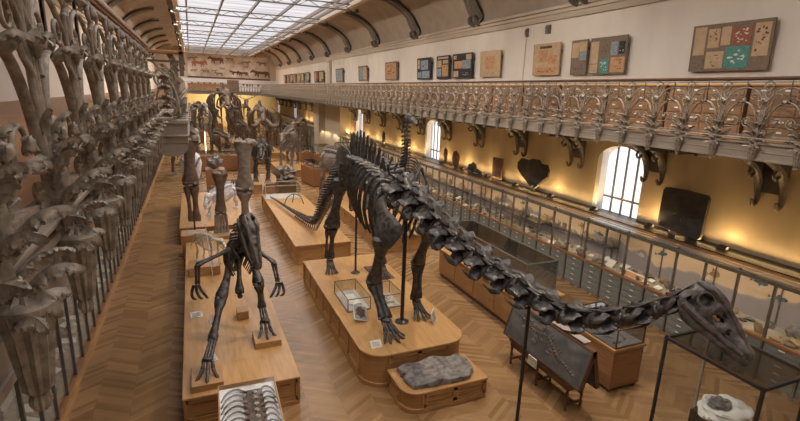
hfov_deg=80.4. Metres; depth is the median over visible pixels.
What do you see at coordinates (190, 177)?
bone
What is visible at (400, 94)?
base cabinet
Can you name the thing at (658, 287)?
card
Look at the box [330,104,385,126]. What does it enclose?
trim
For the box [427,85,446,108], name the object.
base cabinet
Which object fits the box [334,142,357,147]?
glass case
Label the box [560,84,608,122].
base cabinet
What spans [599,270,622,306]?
base cabinet
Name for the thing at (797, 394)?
base cabinet
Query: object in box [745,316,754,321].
block
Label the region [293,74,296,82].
display board
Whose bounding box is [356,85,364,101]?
base cabinet
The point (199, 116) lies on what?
skeleton
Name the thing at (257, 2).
skylight
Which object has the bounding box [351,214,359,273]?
support pole
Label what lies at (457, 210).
base cabinet
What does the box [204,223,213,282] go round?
rod
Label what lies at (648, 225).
lamp
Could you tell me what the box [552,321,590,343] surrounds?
sheet
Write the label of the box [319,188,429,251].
display platform
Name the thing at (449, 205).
base cabinet
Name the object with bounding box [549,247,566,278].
base cabinet
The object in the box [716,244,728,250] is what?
lamp
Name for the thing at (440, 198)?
base cabinet
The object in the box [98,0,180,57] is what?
ceiling
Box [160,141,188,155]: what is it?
trim
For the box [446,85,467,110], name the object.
base cabinet
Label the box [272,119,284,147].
skeleton
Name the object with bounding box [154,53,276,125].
wall
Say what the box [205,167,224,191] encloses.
plinth
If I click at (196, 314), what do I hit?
card
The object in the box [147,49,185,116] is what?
balcony railing
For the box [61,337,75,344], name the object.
slab
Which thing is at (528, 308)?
support pole
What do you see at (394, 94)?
base cabinet
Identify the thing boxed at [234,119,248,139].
skeleton
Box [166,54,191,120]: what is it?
balcony railing
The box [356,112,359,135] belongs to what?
shutter
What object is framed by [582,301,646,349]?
glass case
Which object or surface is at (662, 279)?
plate
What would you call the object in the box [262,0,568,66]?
ceiling
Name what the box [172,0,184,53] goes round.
trim
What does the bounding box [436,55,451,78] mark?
display board
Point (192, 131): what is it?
skeleton
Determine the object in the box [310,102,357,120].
trim
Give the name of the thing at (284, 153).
display platform
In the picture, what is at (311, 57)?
trim
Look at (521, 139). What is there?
bracket
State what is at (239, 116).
skeleton
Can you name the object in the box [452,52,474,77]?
display board
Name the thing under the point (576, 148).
bracket
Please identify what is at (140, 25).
trim
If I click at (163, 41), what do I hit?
trim
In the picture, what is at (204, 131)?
lamp
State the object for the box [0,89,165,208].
floor
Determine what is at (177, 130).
trim
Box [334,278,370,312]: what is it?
glass case
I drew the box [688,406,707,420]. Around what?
plinth
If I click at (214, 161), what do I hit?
skull
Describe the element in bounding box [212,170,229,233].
bone
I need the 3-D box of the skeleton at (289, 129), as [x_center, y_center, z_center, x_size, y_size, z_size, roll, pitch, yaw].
[-7.955,-4.590,33.660,1.251,2.926,4.055,1,14,-3]
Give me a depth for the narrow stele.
20.96 m
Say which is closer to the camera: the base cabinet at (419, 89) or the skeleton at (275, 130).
the base cabinet at (419, 89)
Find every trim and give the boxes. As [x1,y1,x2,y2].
[0,109,161,406]
[52,0,151,61]
[76,2,83,10]
[99,0,123,25]
[115,8,153,31]
[132,19,159,31]
[140,28,162,38]
[146,35,165,43]
[148,40,168,57]
[151,44,170,58]
[160,109,189,142]
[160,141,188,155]
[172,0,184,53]
[187,90,260,95]
[248,0,367,55]
[264,51,281,66]
[271,47,290,64]
[274,0,667,69]
[279,43,300,62]
[289,38,313,60]
[303,32,329,56]
[307,102,312,111]
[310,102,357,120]
[318,103,370,123]
[320,23,350,52]
[325,60,331,84]
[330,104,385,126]
[343,12,379,47]
[343,106,403,130]
[359,108,425,134]
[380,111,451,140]
[381,0,420,39]
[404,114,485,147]
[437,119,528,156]
[463,0,482,27]
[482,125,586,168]
[547,133,667,185]
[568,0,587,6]
[649,147,792,210]
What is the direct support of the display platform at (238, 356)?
on the floor at (134, 372)
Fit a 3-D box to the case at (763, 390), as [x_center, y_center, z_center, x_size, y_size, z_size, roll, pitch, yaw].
[5.349,3.283,7.855,1.170,2.020,1.610,-4,15,-22]
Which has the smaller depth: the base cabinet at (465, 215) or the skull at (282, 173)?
the base cabinet at (465, 215)
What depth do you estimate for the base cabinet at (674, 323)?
12.19 m
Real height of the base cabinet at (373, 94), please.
0.970 m
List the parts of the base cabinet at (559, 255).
drawer, drawer, drawer, drawer, drawer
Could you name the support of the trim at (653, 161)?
attached to the wall at (759, 230)
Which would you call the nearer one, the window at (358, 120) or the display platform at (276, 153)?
the window at (358, 120)
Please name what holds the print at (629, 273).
attached to the notice
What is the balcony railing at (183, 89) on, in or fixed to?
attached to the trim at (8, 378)
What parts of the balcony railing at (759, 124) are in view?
handrail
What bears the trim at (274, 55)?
attached to the wall at (660, 33)
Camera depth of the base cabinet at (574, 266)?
15.46 m
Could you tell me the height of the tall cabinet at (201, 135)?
1.700 m
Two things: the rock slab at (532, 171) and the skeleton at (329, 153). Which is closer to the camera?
the rock slab at (532, 171)
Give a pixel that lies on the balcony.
(731, 148)
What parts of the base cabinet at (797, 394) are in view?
drawer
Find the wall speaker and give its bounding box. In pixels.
[545,24,550,33]
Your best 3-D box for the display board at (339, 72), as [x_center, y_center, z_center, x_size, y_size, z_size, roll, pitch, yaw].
[-5.401,-12.163,42.548,0.207,1.151,2.270,-4,15,-23]
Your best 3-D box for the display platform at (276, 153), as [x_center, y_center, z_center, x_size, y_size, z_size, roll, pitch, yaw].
[-12.705,-5.371,43.308,2.800,0.500,5.500,-4,15,-23]
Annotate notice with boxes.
[620,269,647,281]
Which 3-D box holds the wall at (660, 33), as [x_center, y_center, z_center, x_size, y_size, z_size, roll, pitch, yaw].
[-3.303,-8.468,39.067,0.450,9.200,82.000,-4,15,-23]
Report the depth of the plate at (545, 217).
17.64 m
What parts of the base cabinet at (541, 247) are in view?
drawer, drawer, drawer, drawer, drawer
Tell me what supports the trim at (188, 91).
attached to the floor
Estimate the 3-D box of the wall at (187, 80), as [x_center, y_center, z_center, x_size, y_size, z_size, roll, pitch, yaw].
[-27.459,-19.043,71.642,17.100,1.730,0.100,-4,15,-23]
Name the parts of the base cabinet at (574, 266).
drawer, drawer, drawer, drawer, drawer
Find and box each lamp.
[204,131,206,153]
[589,206,597,210]
[644,223,653,227]
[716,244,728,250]
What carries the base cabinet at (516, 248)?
on the floor at (134, 372)
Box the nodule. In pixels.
[785,337,799,348]
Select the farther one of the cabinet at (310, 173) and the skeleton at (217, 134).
the skeleton at (217, 134)
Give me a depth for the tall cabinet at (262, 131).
47.43 m
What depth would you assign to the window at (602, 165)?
15.89 m
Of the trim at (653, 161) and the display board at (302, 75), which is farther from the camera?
the display board at (302, 75)
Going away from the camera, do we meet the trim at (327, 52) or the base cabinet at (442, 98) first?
the base cabinet at (442, 98)
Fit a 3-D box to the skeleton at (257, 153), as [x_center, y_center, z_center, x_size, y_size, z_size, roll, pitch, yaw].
[-8.282,-3.182,28.280,1.210,2.663,3.568,-2,15,-16]
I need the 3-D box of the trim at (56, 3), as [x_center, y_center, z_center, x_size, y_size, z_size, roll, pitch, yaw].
[-19.003,-11.560,31.282,0.270,0.460,82.000,-4,15,-23]
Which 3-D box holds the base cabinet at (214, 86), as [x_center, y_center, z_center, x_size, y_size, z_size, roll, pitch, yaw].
[-27.123,-17.470,66.888,5.300,0.970,0.550,-4,15,-23]
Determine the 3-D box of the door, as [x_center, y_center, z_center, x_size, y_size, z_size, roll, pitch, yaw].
[-25.535,-19.100,72.357,1.700,1.630,0.120,-4,15,-23]
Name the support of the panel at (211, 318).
on the display platform at (238, 356)
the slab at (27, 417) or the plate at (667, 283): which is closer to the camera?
the slab at (27, 417)
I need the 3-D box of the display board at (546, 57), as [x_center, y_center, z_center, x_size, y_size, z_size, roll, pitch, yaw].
[5.560,-5.698,17.850,0.207,1.151,1.480,-4,15,-23]
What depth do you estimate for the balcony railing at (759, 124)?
11.08 m
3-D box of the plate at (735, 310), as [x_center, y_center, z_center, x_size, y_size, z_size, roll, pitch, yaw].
[8.157,2.430,11.512,0.047,0.182,0.169,-4,15,-23]
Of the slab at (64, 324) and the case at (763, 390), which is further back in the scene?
the slab at (64, 324)
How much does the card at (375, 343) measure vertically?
0.115 m
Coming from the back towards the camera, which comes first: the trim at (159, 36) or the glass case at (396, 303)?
the trim at (159, 36)
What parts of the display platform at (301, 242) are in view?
skirting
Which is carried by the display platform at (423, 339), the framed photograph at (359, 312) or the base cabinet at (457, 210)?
the framed photograph at (359, 312)
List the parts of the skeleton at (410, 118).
support rod, arm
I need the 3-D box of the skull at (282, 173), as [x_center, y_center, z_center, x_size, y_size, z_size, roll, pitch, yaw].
[-6.284,-1.609,26.221,1.353,1.869,1.199,-11,19,-42]
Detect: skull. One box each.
[205,155,222,168]
[272,165,297,193]
[467,162,482,174]
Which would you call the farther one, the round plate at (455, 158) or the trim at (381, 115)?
the trim at (381, 115)
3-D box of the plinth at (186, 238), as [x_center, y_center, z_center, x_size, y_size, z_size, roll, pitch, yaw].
[-7.393,1.178,17.006,0.820,0.820,0.740,-4,15,-23]
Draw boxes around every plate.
[443,148,447,163]
[452,151,459,166]
[542,213,548,221]
[607,237,614,246]
[659,276,665,283]
[664,280,670,289]
[733,307,738,313]
[753,323,763,334]
[768,321,774,329]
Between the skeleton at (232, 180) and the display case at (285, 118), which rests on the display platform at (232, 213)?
the skeleton at (232, 180)
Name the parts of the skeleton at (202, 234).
leg, leg, leg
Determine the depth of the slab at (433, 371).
9.37 m
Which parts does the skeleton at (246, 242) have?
shoulder blade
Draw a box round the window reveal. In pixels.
[592,151,609,208]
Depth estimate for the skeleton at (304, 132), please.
38.77 m
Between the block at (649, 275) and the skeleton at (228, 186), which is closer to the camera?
the block at (649, 275)
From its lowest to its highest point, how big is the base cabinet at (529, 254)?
0.970 m
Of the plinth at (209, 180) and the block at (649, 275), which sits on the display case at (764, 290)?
the block at (649, 275)
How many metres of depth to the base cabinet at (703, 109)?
9.29 m
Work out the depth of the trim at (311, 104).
52.86 m
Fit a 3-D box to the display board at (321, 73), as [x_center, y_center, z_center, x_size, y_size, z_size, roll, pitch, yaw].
[-7.970,-13.691,48.336,0.207,1.151,1.875,-4,15,-23]
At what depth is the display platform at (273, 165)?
34.65 m
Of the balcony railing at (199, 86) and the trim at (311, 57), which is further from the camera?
the balcony railing at (199, 86)
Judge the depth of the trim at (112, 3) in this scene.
26.79 m
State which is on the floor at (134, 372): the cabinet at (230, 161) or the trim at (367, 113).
the cabinet at (230, 161)
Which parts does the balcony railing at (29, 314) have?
handrail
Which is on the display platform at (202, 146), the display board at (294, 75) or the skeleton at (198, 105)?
the skeleton at (198, 105)
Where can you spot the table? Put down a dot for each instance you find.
(550, 374)
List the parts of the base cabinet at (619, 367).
door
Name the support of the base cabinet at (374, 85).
on the floor at (774, 142)
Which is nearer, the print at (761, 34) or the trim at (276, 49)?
the print at (761, 34)
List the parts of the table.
leg, leg, leg, leg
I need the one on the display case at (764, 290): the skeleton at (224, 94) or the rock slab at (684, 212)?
the rock slab at (684, 212)
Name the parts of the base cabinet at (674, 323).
drawer, drawer, drawer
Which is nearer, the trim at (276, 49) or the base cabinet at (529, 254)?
the base cabinet at (529, 254)
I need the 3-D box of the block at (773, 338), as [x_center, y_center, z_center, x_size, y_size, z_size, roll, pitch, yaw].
[8.115,2.785,10.236,0.187,0.103,0.284,-4,15,-23]
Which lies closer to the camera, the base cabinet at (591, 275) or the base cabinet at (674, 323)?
the base cabinet at (674, 323)
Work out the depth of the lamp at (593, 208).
15.75 m
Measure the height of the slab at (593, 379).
0.828 m
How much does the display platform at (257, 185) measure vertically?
0.550 m
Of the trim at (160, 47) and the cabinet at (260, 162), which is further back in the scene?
the trim at (160, 47)
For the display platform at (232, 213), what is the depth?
19.96 m
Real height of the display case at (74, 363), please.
2.340 m
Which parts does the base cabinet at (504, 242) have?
drawer, drawer, drawer, drawer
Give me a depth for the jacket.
7.68 m
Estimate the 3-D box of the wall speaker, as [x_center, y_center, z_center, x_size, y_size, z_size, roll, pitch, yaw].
[5.551,-6.809,17.775,0.120,0.320,0.240,-4,15,-23]
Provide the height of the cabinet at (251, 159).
1.600 m
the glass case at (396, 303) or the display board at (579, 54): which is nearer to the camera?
the glass case at (396, 303)
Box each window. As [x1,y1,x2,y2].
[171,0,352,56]
[294,105,296,117]
[356,112,362,137]
[425,121,438,159]
[592,147,640,219]
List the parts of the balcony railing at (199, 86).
handrail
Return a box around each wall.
[0,0,155,101]
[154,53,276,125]
[155,76,275,91]
[276,0,799,204]
[276,100,799,268]
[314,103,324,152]
[325,104,350,148]
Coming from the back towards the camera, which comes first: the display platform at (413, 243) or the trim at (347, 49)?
the trim at (347, 49)
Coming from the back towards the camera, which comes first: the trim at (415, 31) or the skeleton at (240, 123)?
the skeleton at (240, 123)
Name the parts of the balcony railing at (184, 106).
handrail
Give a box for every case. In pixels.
[0,153,164,420]
[218,376,284,420]
[273,113,313,140]
[283,123,310,151]
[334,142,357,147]
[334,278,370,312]
[338,135,799,357]
[382,280,400,307]
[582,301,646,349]
[649,330,799,420]
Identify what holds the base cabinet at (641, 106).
on the floor at (774, 142)
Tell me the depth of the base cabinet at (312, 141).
50.73 m
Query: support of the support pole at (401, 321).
on the display platform at (423, 339)
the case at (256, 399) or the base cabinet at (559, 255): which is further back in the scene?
the base cabinet at (559, 255)
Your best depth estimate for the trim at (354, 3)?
32.90 m
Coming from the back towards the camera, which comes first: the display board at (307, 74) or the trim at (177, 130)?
the display board at (307, 74)
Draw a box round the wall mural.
[186,53,269,80]
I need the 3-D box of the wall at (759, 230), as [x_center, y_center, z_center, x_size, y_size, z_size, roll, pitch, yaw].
[-3.605,-6.439,39.469,0.050,5.050,82.000,-4,15,-23]
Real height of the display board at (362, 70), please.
1.131 m
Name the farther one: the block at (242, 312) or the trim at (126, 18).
the trim at (126, 18)
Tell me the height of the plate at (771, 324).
0.192 m
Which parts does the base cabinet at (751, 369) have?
drawer, drawer, drawer, drawer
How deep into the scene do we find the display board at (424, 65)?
27.01 m
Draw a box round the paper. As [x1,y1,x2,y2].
[342,293,361,304]
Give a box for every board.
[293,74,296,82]
[297,73,300,82]
[300,73,304,82]
[305,72,310,82]
[314,71,318,82]
[319,70,324,81]
[335,68,343,81]
[358,65,368,80]
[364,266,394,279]
[385,61,398,79]
[417,57,432,78]
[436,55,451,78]
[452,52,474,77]
[480,50,502,76]
[532,42,561,75]
[570,39,589,74]
[588,34,628,74]
[688,17,777,71]
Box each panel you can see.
[208,314,219,334]
[430,308,435,324]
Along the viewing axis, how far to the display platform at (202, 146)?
41.86 m
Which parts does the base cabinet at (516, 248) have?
drawer, drawer, drawer, drawer, drawer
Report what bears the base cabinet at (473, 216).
on the floor at (134, 372)
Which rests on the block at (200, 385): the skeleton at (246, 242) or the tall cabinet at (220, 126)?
the skeleton at (246, 242)
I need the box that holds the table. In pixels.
[509,338,586,410]
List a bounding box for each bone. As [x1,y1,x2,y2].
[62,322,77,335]
[182,135,200,234]
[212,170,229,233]
[234,138,257,213]
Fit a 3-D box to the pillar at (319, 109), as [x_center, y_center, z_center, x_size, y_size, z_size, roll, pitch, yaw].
[-7.234,-8.149,45.735,1.700,5.100,1.800,-4,15,-23]
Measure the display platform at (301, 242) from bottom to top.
0.700 m
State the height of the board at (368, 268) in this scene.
0.030 m
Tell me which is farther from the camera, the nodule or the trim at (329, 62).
the trim at (329, 62)
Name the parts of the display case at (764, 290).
dark cornice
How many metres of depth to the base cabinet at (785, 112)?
8.20 m
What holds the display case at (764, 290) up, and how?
on the base cabinet at (770, 371)
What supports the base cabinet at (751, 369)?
on the floor at (134, 372)
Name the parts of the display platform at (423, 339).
skirting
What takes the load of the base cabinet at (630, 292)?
on the floor at (134, 372)
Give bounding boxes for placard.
[605,259,616,266]
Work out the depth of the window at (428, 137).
27.66 m
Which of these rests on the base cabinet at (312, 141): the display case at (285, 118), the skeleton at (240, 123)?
the display case at (285, 118)
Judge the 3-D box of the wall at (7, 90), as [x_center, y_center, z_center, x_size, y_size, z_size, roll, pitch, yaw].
[-19.419,-7.341,32.210,0.450,9.200,82.000,-4,15,-23]
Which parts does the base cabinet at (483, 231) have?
drawer, drawer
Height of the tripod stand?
0.528 m
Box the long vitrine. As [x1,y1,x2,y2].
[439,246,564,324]
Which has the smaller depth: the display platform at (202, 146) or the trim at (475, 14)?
the trim at (475, 14)
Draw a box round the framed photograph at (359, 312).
[352,304,367,321]
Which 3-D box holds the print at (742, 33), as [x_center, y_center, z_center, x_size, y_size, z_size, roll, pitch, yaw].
[8.280,-4.252,11.461,0.020,0.314,0.305,-4,15,-23]
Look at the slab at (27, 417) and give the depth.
8.25 m
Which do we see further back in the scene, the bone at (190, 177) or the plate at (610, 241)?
the bone at (190, 177)
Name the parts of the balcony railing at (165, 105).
handrail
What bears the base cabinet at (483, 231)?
on the floor at (134, 372)
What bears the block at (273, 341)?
on the display platform at (238, 356)
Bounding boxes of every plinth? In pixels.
[181,229,205,257]
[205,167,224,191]
[209,229,234,239]
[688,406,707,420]
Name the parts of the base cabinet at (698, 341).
drawer, drawer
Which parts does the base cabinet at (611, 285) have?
drawer, drawer, drawer, drawer, drawer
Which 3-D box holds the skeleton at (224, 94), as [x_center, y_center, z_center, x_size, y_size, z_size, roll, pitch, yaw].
[-17.638,-9.917,47.675,3.356,5.819,7.424,-5,15,-26]
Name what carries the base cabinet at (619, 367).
on the floor at (134, 372)
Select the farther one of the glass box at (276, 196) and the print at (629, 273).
the glass box at (276, 196)
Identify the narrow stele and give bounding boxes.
[491,157,502,179]
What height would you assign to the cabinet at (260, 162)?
1.500 m
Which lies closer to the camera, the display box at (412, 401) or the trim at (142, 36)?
the display box at (412, 401)
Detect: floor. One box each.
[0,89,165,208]
[69,126,799,420]
[381,104,795,144]
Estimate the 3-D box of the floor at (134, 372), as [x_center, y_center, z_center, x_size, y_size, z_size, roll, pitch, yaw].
[-11.583,-3.381,36.903,17.700,0.200,82.300,-4,15,-23]
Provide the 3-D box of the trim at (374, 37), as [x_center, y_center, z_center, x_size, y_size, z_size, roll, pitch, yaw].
[-2.673,-12.565,32.977,2.502,2.135,1.040,-4,15,-23]
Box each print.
[624,270,643,280]
[727,50,743,63]
[736,27,748,41]
[754,25,768,51]
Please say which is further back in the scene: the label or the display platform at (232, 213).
the display platform at (232, 213)
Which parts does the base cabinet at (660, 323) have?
drawer, drawer, drawer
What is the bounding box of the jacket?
[697,394,753,420]
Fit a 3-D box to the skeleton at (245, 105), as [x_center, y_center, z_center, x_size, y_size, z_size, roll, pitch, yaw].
[-18.209,-12.143,57.471,3.337,5.210,4.130,2,14,-2]
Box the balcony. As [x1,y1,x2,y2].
[263,92,799,166]
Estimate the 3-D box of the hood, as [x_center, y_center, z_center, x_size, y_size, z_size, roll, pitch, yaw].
[2.803,1.270,13.904,0.980,0.910,4.130,-4,15,-23]
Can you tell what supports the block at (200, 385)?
on the display platform at (238, 356)
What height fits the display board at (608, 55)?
1.151 m
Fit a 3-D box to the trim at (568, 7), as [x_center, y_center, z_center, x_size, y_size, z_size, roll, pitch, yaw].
[-3.420,-12.650,37.912,0.270,0.460,82.000,-4,15,-23]
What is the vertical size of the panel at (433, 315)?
0.294 m
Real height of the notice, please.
0.151 m
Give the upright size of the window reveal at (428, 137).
2.150 m
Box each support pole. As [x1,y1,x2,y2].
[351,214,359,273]
[395,209,408,324]
[515,305,530,420]
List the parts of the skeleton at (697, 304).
shoulder blade, shoulder blade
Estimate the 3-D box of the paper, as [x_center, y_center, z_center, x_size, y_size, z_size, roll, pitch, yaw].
[-1.217,2.247,11.983,0.320,0.020,0.600,-4,15,-23]
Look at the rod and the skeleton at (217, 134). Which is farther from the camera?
the skeleton at (217, 134)
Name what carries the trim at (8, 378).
attached to the floor at (11, 111)
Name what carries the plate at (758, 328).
on the display case at (764, 290)
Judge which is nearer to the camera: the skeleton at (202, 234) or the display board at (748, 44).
the display board at (748, 44)
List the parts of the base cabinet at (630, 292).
drawer, drawer, drawer, drawer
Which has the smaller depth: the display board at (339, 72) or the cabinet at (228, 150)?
the cabinet at (228, 150)
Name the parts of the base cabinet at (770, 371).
drawer, drawer, drawer, drawer, drawer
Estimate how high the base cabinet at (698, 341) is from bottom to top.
0.970 m
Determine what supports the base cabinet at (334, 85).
on the floor at (774, 142)
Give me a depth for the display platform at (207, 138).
48.50 m
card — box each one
[190,311,202,318]
[370,339,382,348]
[654,285,662,289]
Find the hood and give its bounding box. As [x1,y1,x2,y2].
[460,220,558,293]
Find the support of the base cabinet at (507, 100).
on the floor at (774, 142)
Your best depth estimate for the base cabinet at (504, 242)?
18.84 m
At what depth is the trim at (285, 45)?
56.29 m
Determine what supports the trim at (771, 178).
attached to the wall at (759, 230)
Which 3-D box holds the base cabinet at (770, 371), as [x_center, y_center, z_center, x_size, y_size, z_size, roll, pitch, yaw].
[8.456,3.339,10.257,0.885,0.970,0.760,-4,15,-23]
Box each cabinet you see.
[188,83,227,90]
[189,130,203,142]
[197,118,222,131]
[199,151,237,171]
[223,147,235,153]
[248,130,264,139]
[250,155,253,172]
[259,144,270,163]
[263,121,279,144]
[273,123,314,149]
[298,145,313,163]
[301,159,325,187]
[312,144,332,171]
[334,85,340,99]
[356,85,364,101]
[365,85,374,102]
[374,85,385,103]
[385,85,397,104]
[398,85,411,105]
[411,85,427,106]
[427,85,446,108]
[439,197,445,217]
[445,200,453,218]
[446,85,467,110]
[453,204,461,224]
[461,207,470,229]
[467,84,493,112]
[469,211,479,234]
[478,215,489,239]
[488,220,499,245]
[492,84,524,115]
[499,224,511,250]
[510,230,523,257]
[522,84,561,118]
[522,235,536,262]
[535,241,551,271]
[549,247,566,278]
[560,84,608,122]
[564,254,583,287]
[580,330,646,391]
[581,262,601,296]
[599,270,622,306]
[605,84,670,128]
[619,279,644,310]
[643,289,667,330]
[664,83,751,135]
[664,309,692,344]
[691,320,722,360]
[721,334,763,378]
[743,83,799,140]
[756,342,799,398]
[794,381,799,400]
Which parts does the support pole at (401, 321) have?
plate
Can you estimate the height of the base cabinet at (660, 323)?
0.970 m
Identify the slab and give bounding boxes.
[18,416,39,420]
[24,404,38,413]
[59,321,76,327]
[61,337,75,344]
[62,315,79,320]
[397,353,472,389]
[503,306,597,392]
[518,158,549,190]
[524,305,599,388]
[658,187,710,239]
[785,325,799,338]
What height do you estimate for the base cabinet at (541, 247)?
0.970 m
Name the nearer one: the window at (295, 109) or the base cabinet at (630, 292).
the base cabinet at (630, 292)
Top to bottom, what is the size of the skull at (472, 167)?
0.534 m
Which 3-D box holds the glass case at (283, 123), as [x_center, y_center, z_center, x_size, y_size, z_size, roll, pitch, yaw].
[-9.948,-6.907,45.534,1.860,2.660,4.060,-4,15,-23]
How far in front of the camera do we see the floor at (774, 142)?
9.82 m
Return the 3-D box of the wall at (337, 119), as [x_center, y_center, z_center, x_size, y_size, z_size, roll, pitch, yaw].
[-5.618,-7.371,42.831,1.100,5.100,5.000,-4,15,-23]
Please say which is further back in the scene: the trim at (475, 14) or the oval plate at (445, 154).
the oval plate at (445, 154)
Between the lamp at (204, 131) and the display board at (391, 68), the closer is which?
the display board at (391, 68)
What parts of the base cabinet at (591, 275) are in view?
drawer, drawer, drawer, drawer, drawer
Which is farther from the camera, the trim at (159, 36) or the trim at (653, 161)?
the trim at (159, 36)
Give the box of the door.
[227,80,238,90]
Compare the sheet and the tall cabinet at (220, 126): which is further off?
the tall cabinet at (220, 126)
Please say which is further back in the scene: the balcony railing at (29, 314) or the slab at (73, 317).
the slab at (73, 317)
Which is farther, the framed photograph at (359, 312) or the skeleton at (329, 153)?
the skeleton at (329, 153)
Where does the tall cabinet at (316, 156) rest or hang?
on the floor at (134, 372)
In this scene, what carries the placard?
on the display case at (764, 290)
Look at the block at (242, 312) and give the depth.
11.13 m
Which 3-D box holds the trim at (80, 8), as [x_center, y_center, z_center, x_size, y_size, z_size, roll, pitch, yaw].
[-13.361,-10.088,21.457,2.502,2.135,1.040,-4,15,-23]
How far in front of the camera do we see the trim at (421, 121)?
27.62 m
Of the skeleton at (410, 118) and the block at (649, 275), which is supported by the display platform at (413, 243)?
the skeleton at (410, 118)
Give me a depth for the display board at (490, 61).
21.09 m
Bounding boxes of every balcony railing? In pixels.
[0,0,168,420]
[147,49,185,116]
[159,63,186,108]
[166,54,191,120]
[187,82,260,92]
[260,76,799,170]
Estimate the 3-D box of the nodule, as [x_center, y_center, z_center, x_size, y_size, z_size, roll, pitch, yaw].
[8.352,2.800,10.020,0.267,0.205,0.342,-4,15,-23]
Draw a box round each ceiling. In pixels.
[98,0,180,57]
[160,46,271,57]
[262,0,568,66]
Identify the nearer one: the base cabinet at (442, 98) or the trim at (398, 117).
the base cabinet at (442, 98)
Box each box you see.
[189,258,220,277]
[262,181,301,199]
[387,354,487,413]
[525,28,528,36]
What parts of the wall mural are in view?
frame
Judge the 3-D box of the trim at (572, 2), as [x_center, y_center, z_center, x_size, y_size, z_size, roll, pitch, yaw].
[5.137,-7.923,15.384,2.502,2.135,1.040,-4,15,-23]
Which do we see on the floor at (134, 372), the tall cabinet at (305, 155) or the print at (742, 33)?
the tall cabinet at (305, 155)
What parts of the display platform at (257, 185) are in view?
skirting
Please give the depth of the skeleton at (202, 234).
13.65 m
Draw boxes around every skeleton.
[171,126,203,179]
[189,101,213,148]
[189,102,202,130]
[190,212,284,383]
[190,230,225,266]
[203,181,237,215]
[206,82,240,138]
[208,179,236,192]
[209,128,231,153]
[226,101,242,136]
[230,89,261,130]
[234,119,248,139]
[247,100,281,151]
[251,134,271,181]
[270,130,754,366]
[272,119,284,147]
[279,125,298,167]
[291,115,308,154]
[319,145,342,199]
[385,112,430,242]
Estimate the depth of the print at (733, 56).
11.65 m
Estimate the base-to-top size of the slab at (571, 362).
0.823 m
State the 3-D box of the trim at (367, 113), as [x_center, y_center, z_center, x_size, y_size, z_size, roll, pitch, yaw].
[-4.130,-7.313,35.573,3.954,1.516,0.760,-4,15,-23]
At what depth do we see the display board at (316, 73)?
50.19 m
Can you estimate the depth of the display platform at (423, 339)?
10.89 m
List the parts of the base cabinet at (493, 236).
drawer, drawer, drawer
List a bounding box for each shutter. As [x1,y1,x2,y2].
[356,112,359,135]
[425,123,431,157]
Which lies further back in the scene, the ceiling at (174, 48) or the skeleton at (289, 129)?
the ceiling at (174, 48)
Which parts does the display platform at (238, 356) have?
skirting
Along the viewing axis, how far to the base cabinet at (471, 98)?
16.57 m
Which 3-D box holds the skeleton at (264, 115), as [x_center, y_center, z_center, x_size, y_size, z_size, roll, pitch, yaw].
[-12.015,-7.359,41.174,2.664,4.386,6.989,-3,15,-20]
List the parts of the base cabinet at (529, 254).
drawer, drawer, drawer, drawer, drawer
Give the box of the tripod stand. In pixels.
[284,194,303,203]
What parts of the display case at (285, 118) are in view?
panel, dark cornice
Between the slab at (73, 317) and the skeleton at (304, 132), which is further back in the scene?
the skeleton at (304, 132)
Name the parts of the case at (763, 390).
post, post, frame, post, post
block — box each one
[191,363,223,393]
[236,306,248,319]
[252,327,281,349]
[642,272,653,278]
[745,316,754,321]
[768,336,781,342]
[782,341,795,348]
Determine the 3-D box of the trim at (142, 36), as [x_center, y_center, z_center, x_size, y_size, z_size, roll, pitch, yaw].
[-23.774,-16.277,44.913,2.502,2.135,1.040,-4,15,-23]
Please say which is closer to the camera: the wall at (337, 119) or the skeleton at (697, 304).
the skeleton at (697, 304)
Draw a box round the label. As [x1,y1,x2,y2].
[527,354,536,368]
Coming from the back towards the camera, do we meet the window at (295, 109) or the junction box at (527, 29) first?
the window at (295, 109)
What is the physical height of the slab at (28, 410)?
0.103 m
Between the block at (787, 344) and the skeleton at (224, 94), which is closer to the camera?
the block at (787, 344)
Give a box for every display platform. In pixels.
[179,191,252,244]
[182,239,299,420]
[200,144,216,154]
[206,137,241,147]
[251,173,275,193]
[261,192,350,264]
[270,161,303,176]
[271,147,279,158]
[282,152,296,161]
[303,254,461,386]
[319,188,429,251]
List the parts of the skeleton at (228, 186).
leg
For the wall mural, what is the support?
attached to the wall at (269, 102)
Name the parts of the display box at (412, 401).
skirting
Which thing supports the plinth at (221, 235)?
on the floor at (134, 372)

